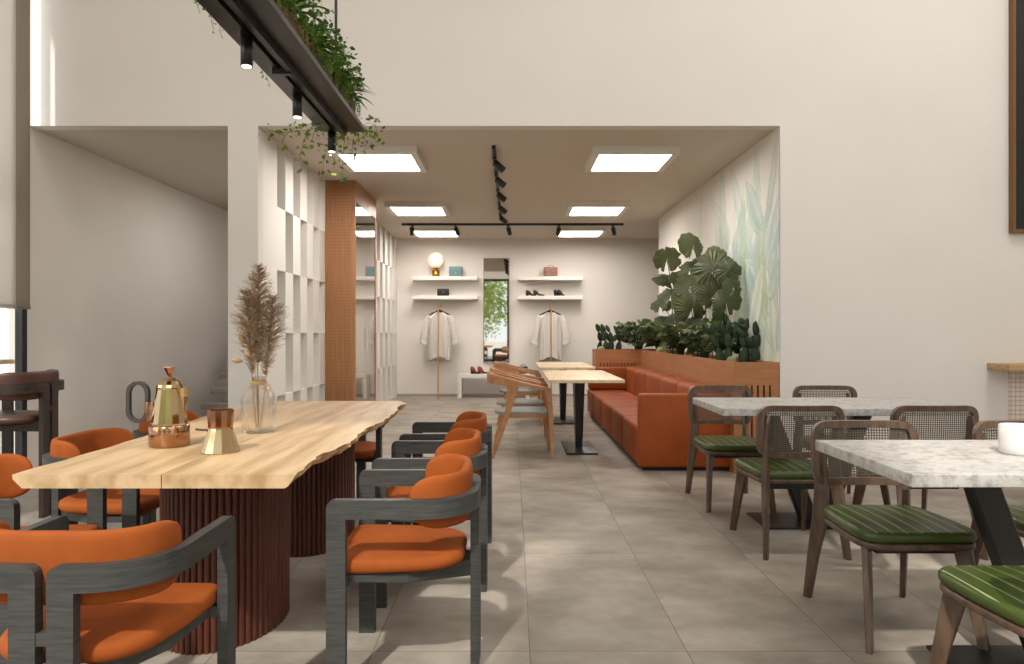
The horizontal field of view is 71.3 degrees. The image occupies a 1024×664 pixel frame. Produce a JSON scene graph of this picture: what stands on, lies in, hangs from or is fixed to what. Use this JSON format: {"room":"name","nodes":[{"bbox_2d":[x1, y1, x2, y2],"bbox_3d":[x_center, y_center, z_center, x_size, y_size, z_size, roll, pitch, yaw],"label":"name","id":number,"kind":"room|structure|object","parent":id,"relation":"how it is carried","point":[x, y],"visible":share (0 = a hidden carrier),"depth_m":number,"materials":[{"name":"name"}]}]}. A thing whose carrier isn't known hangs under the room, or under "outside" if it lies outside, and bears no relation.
{"room":"cafe","nodes":[
{"label":"cafe","id":0,"kind":"room"},
{"bbox_2d":[9,127,227,467],"bbox_3d":[-4.105,-2.120,5.760,0.150,6.600,14.720,0,0,0],"label":"wall","id":1,"kind":"structure","parent":0,"point":[129,268],"depth_m":7.26,"materials":[{"name":"white paint"}]},
{"bbox_2d":[0,0,16,307],"bbox_3d":[-3.900,-1.975,3.855,0.070,3.580,3.510,0,0,0],"label":"roller blind","id":2,"kind":"object","parent":1,"relation":"attached to","point":[7,7],"visible":1,"depth_m":5.52,"materials":[{"name":"fabric"}]},
{"bbox_2d":[9,0,30,308],"bbox_3d":[-3.950,-1.975,5.715,0.070,3.580,0.270,0,0,0],"label":"roller blind","id":3,"kind":"object","parent":1,"relation":"attached to","point":[22,6],"visible":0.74,"depth_m":5.77,"materials":[{"name":"beige fabric"}]},
{"bbox_2d":[15,309,26,457],"bbox_3d":[-4.060,-1.265,2.467,0.060,4.810,6.935,0,0,0],"label":"window","id":4,"kind":"structure","parent":1,"relation":"in","point":[20,314],"depth_m":5.88,"materials":[{"name":"black"}]},
{"bbox_2d":[263,131,396,400],"bbox_3d":[-2.238,-0.265,9.590,0.250,2.890,7.060,0,0,0],"label":"wall","id":5,"kind":"structure","parent":0,"point":[293,202],"depth_m":7.27,"materials":[{"name":"white paint"}]},
{"bbox_2d":[39,130,773,238],"bbox_3d":[0.685,-1.790,9.690,9.830,0.150,7.260,0,0,0],"label":"ceiling","id":6,"kind":"structure","parent":0,"point":[544,171],"depth_m":7.58,"materials":[{"name":"beige paint"}]},
{"bbox_2d":[330,145,426,172],"bbox_3d":[-1.275,-1.679,6.960,0.800,0.070,0.800,0,0,0],"label":"ceiling light","id":7,"kind":"object","parent":6,"relation":"attached to","point":[384,158],"visible":0.87,"depth_m":6.84,"materials":[{"name":"white paint"}]},
{"bbox_2d":[340,155,418,169],"bbox_3d":[-1.275,-1.668,6.960,0.674,0.032,0.674,0,0,0],"label":"diffuser","id":8,"kind":"object","parent":7,"relation":"attached to","point":[362,162],"depth_m":6.96,"materials":[{"name":"plastic"}]},
{"bbox_2d":[384,201,450,215],"bbox_3d":[-1.275,-1.679,9.760,0.800,0.070,0.800,0,0,0],"label":"ceiling light","id":9,"kind":"object","parent":6,"relation":"attached to","point":[396,208],"visible":1,"depth_m":9.55,"materials":[{"name":"white paint"}]},
{"bbox_2d":[391,207,444,214],"bbox_3d":[-1.275,-1.668,9.760,0.674,0.032,0.674,0,0,0],"label":"diffuser","id":10,"kind":"object","parent":9,"relation":"attached to","point":[395,210],"depth_m":9.71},
{"bbox_2d":[409,227,461,236],"bbox_3d":[-1.275,-1.679,12.000,0.800,0.070,0.800,0,0,0],"label":"ceiling light","id":11,"kind":"object","parent":6,"relation":"attached to","point":[418,231],"visible":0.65,"depth_m":11.85,"materials":[{"name":"white paint"}]},
{"bbox_2d":[414,231,455,235],"bbox_3d":[-1.275,-1.668,12.000,0.674,0.032,0.674,0,0,0],"label":"diffuser","id":12,"kind":"object","parent":11,"relation":"attached to","point":[416,233],"depth_m":11.98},
{"bbox_2d":[492,145,501,217],"bbox_3d":[-0.168,-1.697,8.625,0.035,0.034,4.150,0,0,0],"label":"track","id":13,"kind":"object","parent":6,"relation":"attached to","point":[493,146],"visible":0.57,"depth_m":7.40,"materials":[{"name":"black metal"}]},
{"bbox_2d":[402,223,623,225],"bbox_3d":[0.009,-1.697,11.268,3.497,0.034,0.035,0,0,0],"label":"track","id":14,"kind":"object","parent":6,"relation":"attached to","point":[403,224],"visible":1,"depth_m":11.25,"materials":[{"name":"black metal"}]},
{"bbox_2d":[555,227,606,236],"bbox_3d":[1.147,-1.679,12.000,0.800,0.070,0.800,0,0,0],"label":"ceiling light","id":15,"kind":"object","parent":6,"relation":"attached to","point":[565,231],"visible":0.87,"depth_m":11.77,"materials":[{"name":"white paint"}]},
{"bbox_2d":[560,231,601,235],"bbox_3d":[1.147,-1.668,12.000,0.674,0.032,0.674,0,0,0],"label":"diffuser","id":16,"kind":"object","parent":15,"relation":"attached to","point":[562,233],"depth_m":11.98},
{"bbox_2d":[564,201,629,215],"bbox_3d":[1.147,-1.679,9.760,0.800,0.070,0.800,0,0,0],"label":"ceiling light","id":17,"kind":"object","parent":6,"relation":"attached to","point":[574,208],"visible":1,"depth_m":9.55,"materials":[{"name":"white paint"}]},
{"bbox_2d":[570,207,623,214],"bbox_3d":[1.147,-1.668,9.760,0.674,0.032,0.674,0,0,0],"label":"diffuser","id":18,"kind":"object","parent":17,"relation":"attached to","point":[573,210],"depth_m":9.71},
{"bbox_2d":[584,145,679,172],"bbox_3d":[1.147,-1.679,6.960,0.800,0.070,0.800,0,0,0],"label":"ceiling light","id":19,"kind":"object","parent":6,"relation":"attached to","point":[602,158],"visible":1,"depth_m":6.80,"materials":[{"name":"white paint"}]},
{"bbox_2d":[592,155,670,169],"bbox_3d":[1.147,-1.668,6.960,0.674,0.032,0.674,0,0,0],"label":"diffuser","id":20,"kind":"object","parent":19,"relation":"attached to","point":[600,162],"depth_m":6.96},
{"bbox_2d":[0,396,1023,663],"bbox_3d":[0.000,1.230,2.500,18.000,0.100,23.000,0,0,0],"label":"floor","id":21,"kind":"structure","parent":0,"point":[602,558],"depth_m":3.36,"materials":[{"name":"tile"}]},
{"bbox_2d":[0,369,63,517],"bbox_3d":[-3.217,0.715,4.600,0.495,0.930,0.528,0,0,0],"label":"bar stool","id":22,"kind":"object","parent":21,"relation":"on","point":[45,386],"visible":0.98,"depth_m":4.53,"materials":[{"name":"brown wood"}]},
{"bbox_2d":[0,454,106,663],"bbox_3d":[-1.843,0.826,2.565,0.495,0.708,0.528,0,0,0],"label":"armchair","id":23,"kind":"object","parent":21,"relation":"on","point":[10,464],"visible":0.33,"depth_m":2.76,"materials":[{"name":"grey wood"}]},
{"bbox_2d":[42,428,158,527],"bbox_3d":[-1.843,0.826,3.315,0.495,0.708,0.528,0,0,0],"label":"armchair","id":24,"kind":"object","parent":21,"relation":"on","point":[126,506],"visible":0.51,"depth_m":3.18,"materials":[{"name":"grey wood"}]},
{"bbox_2d":[0,516,235,663],"bbox_3d":[-1.090,0.826,1.897,0.528,0.708,0.495,0,0,0],"label":"armchair","id":25,"kind":"object","parent":21,"relation":"on","point":[110,596],"visible":1,"depth_m":1.71,"materials":[{"name":"grey wood"}]},
{"bbox_2d":[132,411,198,524],"bbox_3d":[-1.843,0.826,4.060,0.495,0.708,0.528,0,0,0],"label":"armchair","id":26,"kind":"object","parent":21,"relation":"on","point":[150,517],"visible":0.07,"depth_m":3.98,"materials":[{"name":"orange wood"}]},
{"bbox_2d":[12,401,405,654],"bbox_3d":[-1.090,0.805,3.300,0.968,0.750,2.314,0,0,0],"label":"dining table","id":27,"kind":"object","parent":21,"relation":"on","point":[278,489],"visible":0.84,"depth_m":2.71,"materials":[{"name":"brown wood"}]},
{"bbox_2d":[126,367,189,448],"bbox_3d":[-1.340,0.281,2.700,0.233,0.298,0.144,0,0,0],"label":"coffee pot","id":28,"kind":"object","parent":27,"relation":"on","point":[169,427],"visible":1,"depth_m":2.66,"materials":[{"name":"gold metal"}]},
{"bbox_2d":[195,408,240,454],"bbox_3d":[-1.076,0.354,2.616,0.134,0.152,0.264,0,0,-29],"label":"coffee pourer","id":29,"kind":"object","parent":27,"relation":"on","point":[220,438],"visible":1,"depth_m":2.52,"materials":[{"name":"gold metal"}]},
{"bbox_2d":[207,408,233,428],"bbox_3d":[-1.045,0.310,2.560,0.090,0.064,0.092,0,0,0],"label":"cup","id":30,"kind":"object","parent":29,"relation":"on","point":[219,418],"depth_m":2.53,"materials":[{"name":"orange metal"}]},
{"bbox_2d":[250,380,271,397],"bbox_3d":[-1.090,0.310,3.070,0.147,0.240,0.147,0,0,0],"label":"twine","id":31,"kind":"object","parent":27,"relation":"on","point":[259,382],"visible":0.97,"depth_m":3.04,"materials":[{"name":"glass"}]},
{"bbox_2d":[227,289,268,426],"bbox_3d":[-1.125,0.108,3.058,0.193,0.604,0.179,0,0,0],"label":"stem","id":32,"kind":"object","parent":31,"relation":"in","point":[248,329],"visible":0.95,"depth_m":3.05,"materials":[{"name":"brown plant"}]},
{"bbox_2d":[238,263,279,426],"bbox_3d":[-1.089,0.054,3.071,0.192,0.713,0.179,0,0,-12],"label":"stem","id":33,"kind":"object","parent":31,"relation":"in","point":[259,274],"visible":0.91,"depth_m":3.06,"materials":[{"name":"brown plant"}]},
{"bbox_2d":[250,293,290,426],"bbox_3d":[-1.048,0.118,3.086,0.194,0.584,0.178,0,0,0],"label":"stem","id":34,"kind":"object","parent":31,"relation":"in","point":[267,358],"visible":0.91,"depth_m":3.08,"materials":[{"name":"brown plant"}]},
{"bbox_2d":[200,360,227,408],"bbox_3d":[-3.285,0.460,9.480,0.870,1.540,2.460,0,0,0],"label":"staircase","id":35,"kind":"structure","parent":21,"relation":"on","point":[217,390],"depth_m":8.79,"materials":[{"name":"grey concrete"}]},
{"bbox_2d":[325,180,375,400],"bbox_3d":[-1.932,-0.272,8.678,0.350,2.883,1.245,0,0,0],"label":"tall cabinet","id":36,"kind":"object","parent":21,"relation":"on","point":[350,210],"visible":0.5,"depth_m":8.06,"materials":[{"name":"brown wood"}]},
{"bbox_2d":[339,400,388,497],"bbox_3d":[-1.090,0.826,4.723,0.528,0.708,0.495,0,0,0],"label":"armchair","id":37,"kind":"object","parent":21,"relation":"on","point":[365,451],"visible":0.25,"depth_m":4.54,"materials":[{"name":"grey wood"}]},
{"bbox_2d":[326,454,480,663],"bbox_3d":[-0.362,0.826,2.565,0.495,0.708,0.528,0,0,0],"label":"armchair","id":38,"kind":"object","parent":21,"relation":"on","point":[443,495],"visible":1,"depth_m":2.40,"materials":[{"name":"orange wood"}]},
{"bbox_2d":[372,428,487,607],"bbox_3d":[-0.362,0.826,3.315,0.495,0.708,0.528,0,0,0],"label":"armchair","id":39,"kind":"object","parent":21,"relation":"on","point":[467,442],"visible":0.51,"depth_m":3.24,"materials":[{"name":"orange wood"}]},
{"bbox_2d":[437,305,441,398],"bbox_3d":[-1.300,0.347,12.825,0.080,1.666,0.590,0,0,0],"label":"rail","id":40,"kind":"object","parent":21,"relation":"on","point":[437,305],"visible":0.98,"depth_m":12.57,"materials":[{"name":"gold metal"}]},
{"bbox_2d":[429,304,449,314],"bbox_3d":[-1.300,-0.400,12.820,0.380,0.196,0.016,0,0,0],"label":"clothes hanger","id":41,"kind":"object","parent":40,"relation":"hanging from","point":[439,304],"visible":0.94,"depth_m":12.81,"materials":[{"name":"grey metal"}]},
{"bbox_2d":[420,312,458,361],"bbox_3d":[-1.301,0.082,12.820,0.706,0.901,0.146,0,0,-2],"label":"shirt","id":42,"kind":"object","parent":41,"relation":"hanging from","point":[448,331],"visible":0.89,"depth_m":12.78,"materials":[{"name":"fabric"}]},
{"bbox_2d":[399,411,491,542],"bbox_3d":[-0.362,0.826,4.060,0.495,0.708,0.528,0,0,0],"label":"armchair","id":43,"kind":"object","parent":21,"relation":"on","point":[476,420],"visible":0.39,"depth_m":3.98,"materials":[{"name":"grey wood"}]},
{"bbox_2d":[457,373,528,397],"bbox_3d":[-0.330,0.965,12.870,1.280,0.430,0.340,0,0,0],"label":"bench","id":44,"kind":"object","parent":21,"relation":"on","point":[460,376],"visible":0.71,"depth_m":12.70,"materials":[{"name":"white paint"}]},
{"bbox_2d":[493,361,542,424],"bbox_3d":[0.075,0.780,9.300,0.634,0.800,0.564,0,0,0],"label":"wooden chair","id":45,"kind":"object","parent":21,"relation":"on","point":[521,391],"visible":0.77,"depth_m":9.07,"materials":[{"name":"brown wood"}]},
{"bbox_2d":[490,367,547,444],"bbox_3d":[0.075,0.780,7.720,0.634,0.800,0.564,0,0,0],"label":"wooden chair","id":46,"kind":"object","parent":21,"relation":"on","point":[518,402],"visible":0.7,"depth_m":7.61,"materials":[{"name":"brown wood"}]},
{"bbox_2d":[487,371,553,458],"bbox_3d":[0.075,0.780,6.910,0.634,0.800,0.564,0,0,0],"label":"wooden chair","id":47,"kind":"object","parent":21,"relation":"on","point":[509,411],"visible":1,"depth_m":6.66,"materials":[{"name":"brown wood"}]},
{"bbox_2d":[549,305,551,393],"bbox_3d":[0.690,0.347,12.825,0.080,1.666,0.590,0,0,0],"label":"rail","id":48,"kind":"object","parent":21,"relation":"on","point":[550,306],"visible":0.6,"depth_m":12.56,"materials":[{"name":"gold metal"}]},
{"bbox_2d":[535,362,594,424],"bbox_3d":[0.675,0.805,9.485,0.684,0.750,1.530,0,0,0],"label":"cafe table","id":49,"kind":"object","parent":21,"relation":"on","point":[562,419],"visible":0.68,"depth_m":9.37,"materials":[{"name":"brown wood"}]},
{"bbox_2d":[542,370,624,454],"bbox_3d":[0.675,0.805,7.235,0.684,0.750,1.630,0,0,0],"label":"cafe table","id":50,"kind":"object","parent":21,"relation":"on","point":[578,378],"visible":1,"depth_m":7.11,"materials":[{"name":"brown wood"}]},
{"bbox_2d":[587,366,730,470],"bbox_3d":[1.476,0.835,8.162,0.792,0.690,4.245,0,0,0],"label":"sofa","id":51,"kind":"object","parent":21,"relation":"on","point":[649,420],"visible":0.9,"depth_m":6.08,"materials":[{"name":"orange leather"}]},
{"bbox_2d":[588,366,637,389],"bbox_3d":[1.468,0.655,10.178,0.755,0.320,0.215,0,0,0],"label":"cushion","id":52,"kind":"object","parent":51,"relation":"on","point":[619,371],"depth_m":10.07,"materials":[{"name":"orange leather"}]},
{"bbox_2d":[626,367,645,394],"bbox_3d":[1.725,0.820,9.759,0.240,0.660,0.602,0,0,0],"label":"cushion","id":53,"kind":"object","parent":51,"relation":"on","point":[629,370],"depth_m":9.69,"materials":[{"name":"orange leather"}]},
{"bbox_2d":[634,369,660,396],"bbox_3d":[1.725,0.820,9.045,0.240,0.660,0.814,0,0,0],"label":"cushion","id":54,"kind":"object","parent":51,"relation":"on","point":[639,374],"depth_m":9.00,"materials":[{"name":"orange leather"}]},
{"bbox_2d":[645,373,675,392],"bbox_3d":[1.725,0.820,8.225,0.240,0.660,0.814,0,0,0],"label":"cushion","id":55,"kind":"object","parent":51,"relation":"on","point":[651,379],"depth_m":8.21,"materials":[{"name":"orange leather"}]},
{"bbox_2d":[659,377,693,392],"bbox_3d":[1.725,0.820,7.405,0.240,0.660,0.814,0,0,0],"label":"cushion","id":56,"kind":"object","parent":51,"relation":"on","point":[666,384],"depth_m":7.37,"materials":[{"name":"orange leather"}]},
{"bbox_2d":[677,382,722,392],"bbox_3d":[1.725,0.820,6.585,0.240,0.660,0.814,0,0,0],"label":"cushion","id":57,"kind":"object","parent":51,"relation":"on","point":[682,387],"depth_m":6.69,"materials":[{"name":"orange leather"}]},
{"bbox_2d":[592,349,778,473],"bbox_3d":[1.714,0.716,8.325,1.019,0.928,4.750,0,0,0],"label":"planter","id":58,"kind":"object","parent":21,"relation":"on","point":[761,377],"visible":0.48,"depth_m":6.72,"materials":[{"name":"brown wood"}]},
{"bbox_2d":[595,324,623,348],"bbox_3d":[1.472,0.091,10.500,0.497,0.433,0.134,0,0,0],"label":"cactus","id":59,"kind":"object","parent":58,"relation":"on","point":[603,335],"visible":0.77,"depth_m":10.47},
{"bbox_2d":[615,318,656,348],"bbox_3d":[1.835,0.047,10.434,0.656,0.498,0.711,0,0,0],"label":"rubber plant","id":60,"kind":"object","parent":58,"relation":"on","point":[629,327],"visible":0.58,"depth_m":10.36,"materials":[{"name":"green plant"}]},
{"bbox_2d":[637,319,668,348],"bbox_3d":[1.930,0.051,9.751,0.496,0.489,0.669,0,0,0],"label":"rubber plant","id":61,"kind":"object","parent":58,"relation":"on","point":[650,339],"visible":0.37,"depth_m":9.68,"materials":[{"name":"green plant"}]},
{"bbox_2d":[650,246,681,353],"bbox_3d":[1.923,-0.385,8.811,0.440,1.361,0.644,0,0,0],"label":"leaf plant","id":62,"kind":"object","parent":58,"relation":"on","point":[672,255],"visible":0.65,"depth_m":8.78,"materials":[{"name":"green plant"}]},
{"bbox_2d":[655,323,696,354],"bbox_3d":[1.925,0.082,8.448,0.500,0.428,0.648,0,0,0],"label":"rubber plant","id":63,"kind":"object","parent":58,"relation":"on","point":[672,340],"visible":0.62,"depth_m":8.39,"materials":[{"name":"green plant"}]},
{"bbox_2d":[673,232,709,356],"bbox_3d":[1.965,-0.397,7.771,0.411,1.385,0.448,0,0,13],"label":"leaf plant","id":64,"kind":"object","parent":58,"relation":"on","point":[686,301],"visible":0.62,"depth_m":7.67,"materials":[{"name":"green plant"}]},
{"bbox_2d":[673,324,721,357],"bbox_3d":[1.935,0.102,7.445,0.481,0.388,0.578,0,0,0],"label":"rubber plant","id":65,"kind":"object","parent":58,"relation":"on","point":[696,342],"visible":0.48,"depth_m":7.42,"materials":[{"name":"green plant"}]},
{"bbox_2d":[690,245,741,358],"bbox_3d":[1.989,-0.287,6.982,0.365,1.165,0.596,0,0,-6],"label":"leaf plant","id":66,"kind":"object","parent":58,"relation":"on","point":[718,290],"visible":0.86,"depth_m":6.97,"materials":[{"name":"green plant"}]},
{"bbox_2d":[700,318,749,353],"bbox_3d":[1.982,0.081,6.701,0.394,0.430,0.539,0,0,0],"label":"rubber plant","id":67,"kind":"object","parent":58,"relation":"on","point":[716,334],"visible":0.38,"depth_m":6.68,"materials":[{"name":"green plant"}]},
{"bbox_2d":[703,318,760,361],"bbox_3d":[2.002,0.089,6.494,0.556,0.436,0.204,0,0,0],"label":"cactus","id":68,"kind":"object","parent":58,"relation":"on","point":[739,332],"visible":0.88,"depth_m":6.45,"materials":[{"name":"plant"}]},
{"bbox_2d":[685,385,775,512],"bbox_3d":[1.500,0.784,4.952,0.459,0.792,0.592,0,0,0],"label":"cane chair","id":69,"kind":"object","parent":21,"relation":"on","point":[744,445],"visible":0.85,"depth_m":5.13,"materials":[{"name":"brown wood"}]},
{"bbox_2d":[730,405,851,560],"bbox_3d":[1.530,0.784,3.982,0.459,0.792,0.592,0,0,0],"label":"cane chair","id":70,"kind":"object","parent":21,"relation":"on","point":[773,470],"visible":0.88,"depth_m":3.77,"materials":[{"name":"brown wood"}]},
{"bbox_2d":[693,398,969,528],"bbox_3d":[1.890,0.805,4.345,1.410,0.750,0.690,0,0,0],"label":"cafe table","id":71,"kind":"object","parent":21,"relation":"on","point":[857,408],"visible":0.48,"depth_m":4.36,"materials":[{"name":"white stone"}]},
{"bbox_2d":[792,385,890,504],"bbox_3d":[2.255,0.784,4.952,0.459,0.792,0.592,0,0,0],"label":"cane chair","id":72,"kind":"object","parent":21,"relation":"on","point":[884,488],"visible":0.14,"depth_m":5.16,"materials":[{"name":"brown wood"}]},
{"bbox_2d":[803,420,990,654],"bbox_3d":[1.530,0.784,2.908,0.459,0.792,0.592,0,0,0],"label":"cane chair","id":73,"kind":"object","parent":21,"relation":"on","point":[904,528],"visible":0.84,"depth_m":2.88,"materials":[{"name":"brown wood"}]},
{"bbox_2d":[815,440,1023,663],"bbox_3d":[1.915,0.805,2.505,1.410,0.750,0.690,0,0,0],"label":"cafe table","id":74,"kind":"object","parent":21,"relation":"on","point":[979,467],"visible":0.97,"depth_m":2.46,"materials":[{"name":"white stone"}]},
{"bbox_2d":[998,423,1023,455],"bbox_3d":[1.803,0.379,2.514,0.151,0.102,0.132,0,0,37],"label":"cup","id":75,"kind":"object","parent":74,"relation":"on","point":[1010,435],"visible":1,"depth_m":2.49,"materials":[{"name":"white ceramic"}]},
{"bbox_2d":[852,405,988,560],"bbox_3d":[2.240,0.784,3.982,0.459,0.792,0.592,0,0,0],"label":"cane chair","id":76,"kind":"object","parent":21,"relation":"on","point":[972,419],"visible":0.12,"depth_m":3.76,"materials":[{"name":"wicker"}]},
{"bbox_2d":[929,565,1023,663],"bbox_3d":[1.555,0.784,2.018,0.459,0.792,0.592,0,0,0],"label":"cane chair","id":77,"kind":"object","parent":21,"relation":"on","point":[995,593],"visible":1,"depth_m":2.15,"materials":[{"name":"leather"}]},
{"bbox_2d":[971,420,1023,564],"bbox_3d":[2.235,0.784,2.908,0.459,0.792,0.592,0,0,0],"label":"cane chair","id":78,"kind":"object","parent":21,"relation":"on","point":[1017,511],"visible":0.23,"depth_m":3.11,"materials":[{"name":"brown wood"}]},
{"bbox_2d":[30,0,1023,473],"bbox_3d":[0.685,-2.120,6.000,9.430,6.600,0.120,0,0,0],"label":"wall","id":79,"kind":"structure","parent":0,"point":[901,267],"depth_m":5.94,"materials":[{"name":"white paint"}]},
{"bbox_2d":[659,127,778,361],"bbox_3d":[2.226,-0.717,8.386,0.001,1.995,4.888,0,0,0],"label":"wall","id":80,"kind":"structure","parent":79,"relation":"attached to","point":[736,211],"depth_m":6.75,"materials":[{"name":"paint"}]},
{"bbox_2d":[987,363,1023,370],"bbox_3d":[4.670,0.285,5.804,1.440,0.054,0.268,0,0,0],"label":"countertop","id":81,"kind":"structure","parent":79,"relation":"attached to","point":[990,366],"depth_m":5.74,"materials":[{"name":"brown wood"}]},
{"bbox_2d":[1009,0,1023,232],"bbox_3d":[4.630,-2.120,5.908,1.000,2.600,0.060,0,0,0],"label":"wall screen","id":82,"kind":"object","parent":79,"relation":"attached to","point":[1016,7],"visible":1,"depth_m":5.90,"materials":[{"name":"brown metal"}]},
{"bbox_2d":[1009,371,1023,419],"bbox_3d":[4.760,0.747,5.932,1.260,0.866,0.014,0,0,0],"label":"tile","id":83,"kind":"structure","parent":79,"relation":"attached to","point":[1016,378],"depth_m":5.92,"materials":[{"name":"white tile"}]},
{"bbox_2d":[397,239,658,393],"bbox_3d":[0.685,-0.268,13.195,9.830,2.895,0.150,0,0,0],"label":"wall","id":84,"kind":"structure","parent":0,"point":[616,285],"depth_m":13.12,"materials":[{"name":"white paint"}]},
{"bbox_2d":[413,276,477,280],"bbox_3d":[-1.205,-0.969,12.985,1.170,0.066,0.269,0,0,0],"label":"wall shelf","id":85,"kind":"object","parent":84,"relation":"attached to","point":[415,278],"visible":1,"depth_m":12.85,"materials":[{"name":"white paint"}]},
{"bbox_2d":[428,252,443,275],"bbox_3d":[-1.385,-1.226,12.980,0.292,0.445,0.292,0,0,0],"label":"table lamp","id":86,"kind":"object","parent":85,"relation":"on","point":[435,260],"visible":0.91,"depth_m":12.89,"materials":[{"name":"glass"}]},
{"bbox_2d":[449,266,462,275],"bbox_3d":[-1.020,-1.095,12.964,0.245,0.185,0.112,0,0,0],"label":"handbag","id":87,"kind":"object","parent":85,"relation":"on","point":[453,270],"visible":0.95,"depth_m":12.92,"materials":[{"name":"teal leather"}]},
{"bbox_2d":[413,296,477,299],"bbox_3d":[-1.205,-0.619,12.985,1.170,0.066,0.269,0,0,0],"label":"wall shelf","id":88,"kind":"object","parent":84,"relation":"attached to","point":[414,297],"visible":1,"depth_m":12.85,"materials":[{"name":"white paint"}]},
{"bbox_2d":[397,394,586,395],"bbox_3d":[0.944,1.157,13.113,6.113,0.045,0.015,0,0,0],"label":"baseboard","id":89,"kind":"structure","parent":84,"relation":"attached to","point":[397,394],"depth_m":13.11,"materials":[{"name":"beige"}]},
{"bbox_2d":[483,258,508,362],"bbox_3d":[-0.287,-0.394,13.103,0.480,1.927,0.030,0,0,0],"label":"wall mirror","id":90,"kind":"object","parent":84,"relation":"attached to","point":[495,270],"visible":0.89,"depth_m":13.10,"materials":[{"name":"mirror"}]},
{"bbox_2d":[517,276,582,280],"bbox_3d":[0.685,-0.969,12.985,1.170,0.066,0.269,0,0,0],"label":"wall shelf","id":91,"kind":"object","parent":84,"relation":"attached to","point":[519,278],"visible":1,"depth_m":12.85,"materials":[{"name":"white paint"}]},
{"bbox_2d":[544,265,557,275],"bbox_3d":[0.700,-1.110,12.964,0.250,0.214,0.122,0,0,0],"label":"handbag","id":92,"kind":"object","parent":91,"relation":"on","point":[548,271],"visible":0.92,"depth_m":12.91,"materials":[{"name":"pink leather"}]},
{"bbox_2d":[517,296,582,299],"bbox_3d":[0.685,-0.619,12.985,1.170,0.066,0.269,0,0,0],"label":"wall shelf","id":93,"kind":"object","parent":84,"relation":"attached to","point":[518,297],"visible":1,"depth_m":12.85,"materials":[{"name":"white paint"}]},
{"bbox_3d":[0.685,-5.495,2.130,9.830,0.150,7.860,0,0,0],"label":"ceiling","id":94,"kind":"structure","parent":0,"visible":0},
{"bbox_2d":[196,0,364,134],"bbox_3d":[-1.062,-3.317,3.200,0.275,4.205,2.600,0,0,0],"label":"shelf","id":95,"kind":"object","parent":94,"relation":"hanging from","point":[279,51],"visible":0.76,"depth_m":3.28,"materials":[{"name":"brown metal"}]},
{"bbox_2d":[240,35,252,68],"bbox_3d":[-1.115,-1.176,3.000,0.049,0.124,0.049,0,0,0],"label":"pendant spotlight","id":96,"kind":"object","parent":95,"relation":"hanging from","point":[246,42],"visible":1,"depth_m":2.98,"materials":[{"name":"black metal"}]},
{"bbox_2d":[271,121,311,150],"bbox_3d":[-1.275,-1.206,4.364,0.385,0.226,0.098,0,0,-31],"label":"trailing vine","id":97,"kind":"object","parent":95,"relation":"hanging from","point":[303,124],"visible":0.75,"depth_m":4.33,"materials":[{"name":"green"}]},
{"bbox_2d":[292,92,301,118],"bbox_3d":[-1.115,-1.176,3.710,0.049,0.124,0.049,0,0,0],"label":"pendant spotlight","id":98,"kind":"object","parent":95,"relation":"hanging from","point":[296,97],"visible":1,"depth_m":3.69,"materials":[{"name":"black metal"}]},
{"bbox_2d":[289,123,333,172],"bbox_3d":[-1.154,-1.119,4.285,0.110,0.392,0.372,0,0,31],"label":"trailing vine","id":99,"kind":"object","parent":95,"relation":"hanging from","point":[315,128],"visible":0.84,"depth_m":4.18,"materials":[{"name":"green"}]},
{"bbox_2d":[274,0,354,112],"bbox_3d":[-1.068,-1.339,3.185,0.204,0.140,2.470,0,0,0],"label":"trough","id":100,"kind":"object","parent":95,"relation":"on","point":[290,16],"visible":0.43,"depth_m":3.42,"materials":[{"name":"black metal"}]},
{"bbox_2d":[276,0,333,48],"bbox_3d":[-1.032,-1.475,3.090,0.476,0.419,0.553,0,0,7],"label":"fern","id":101,"kind":"object","parent":100,"relation":"in","point":[292,6],"visible":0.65,"depth_m":3.15,"materials":[{"name":"green plant"}]},
{"bbox_2d":[288,0,351,76],"bbox_3d":[-1.039,-1.484,3.525,0.442,0.426,0.445,0,0,14],"label":"fern","id":102,"kind":"object","parent":100,"relation":"in","point":[314,29],"visible":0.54,"depth_m":3.50,"materials":[{"name":"green plant"}]},
{"bbox_2d":[316,23,370,99],"bbox_3d":[-1.046,-1.477,3.864,0.499,0.415,0.621,0,0,0],"label":"fern","id":103,"kind":"object","parent":100,"relation":"in","point":[340,72],"visible":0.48,"depth_m":3.86,"materials":[{"name":"green plant"}]},
{"bbox_2d":[329,45,374,118],"bbox_3d":[-1.031,-1.477,4.181,0.469,0.392,0.545,0,0,0],"label":"fern","id":104,"kind":"object","parent":100,"relation":"in","point":[352,93],"visible":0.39,"depth_m":4.21,"materials":[{"name":"green plant"}]},
{"bbox_2d":[328,131,335,152],"bbox_3d":[-1.115,-1.176,4.420,0.049,0.124,0.049,0,0,0],"label":"pendant spotlight","id":105,"kind":"object","parent":95,"relation":"hanging from","point":[331,134],"visible":1,"depth_m":4.40,"materials":[{"name":"black metal"}]},
{"bbox_2d":[332,127,355,182],"bbox_3d":[-1.027,-1.124,4.379,0.118,0.431,0.168,0,0,6],"label":"trailing vine","id":106,"kind":"object","parent":95,"relation":"hanging from","point":[354,132],"visible":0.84,"depth_m":4.35,"materials":[{"name":"green"}]},
{"bbox_2d":[363,115,384,144],"bbox_3d":[-0.847,-1.218,4.318,0.099,0.226,0.327,0,0,-25],"label":"trailing vine","id":107,"kind":"object","parent":95,"relation":"hanging from","point":[370,116],"visible":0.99,"depth_m":4.25,"materials":[{"name":"green"}]},
{"bbox_3d":[0.690,-0.400,12.820,0.380,0.196,0.016,0,0,0],"label":"clothes hanger","id":108,"kind":"object","parent":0,"visible":0},
{"bbox_2d":[531,312,569,361],"bbox_3d":[0.691,0.082,12.820,0.706,0.901,0.146,0,0,2],"label":"shirt","id":109,"kind":"object","parent":108,"relation":"hanging from","point":[560,332],"visible":0.98,"depth_m":12.78,"materials":[{"name":"fabric"}]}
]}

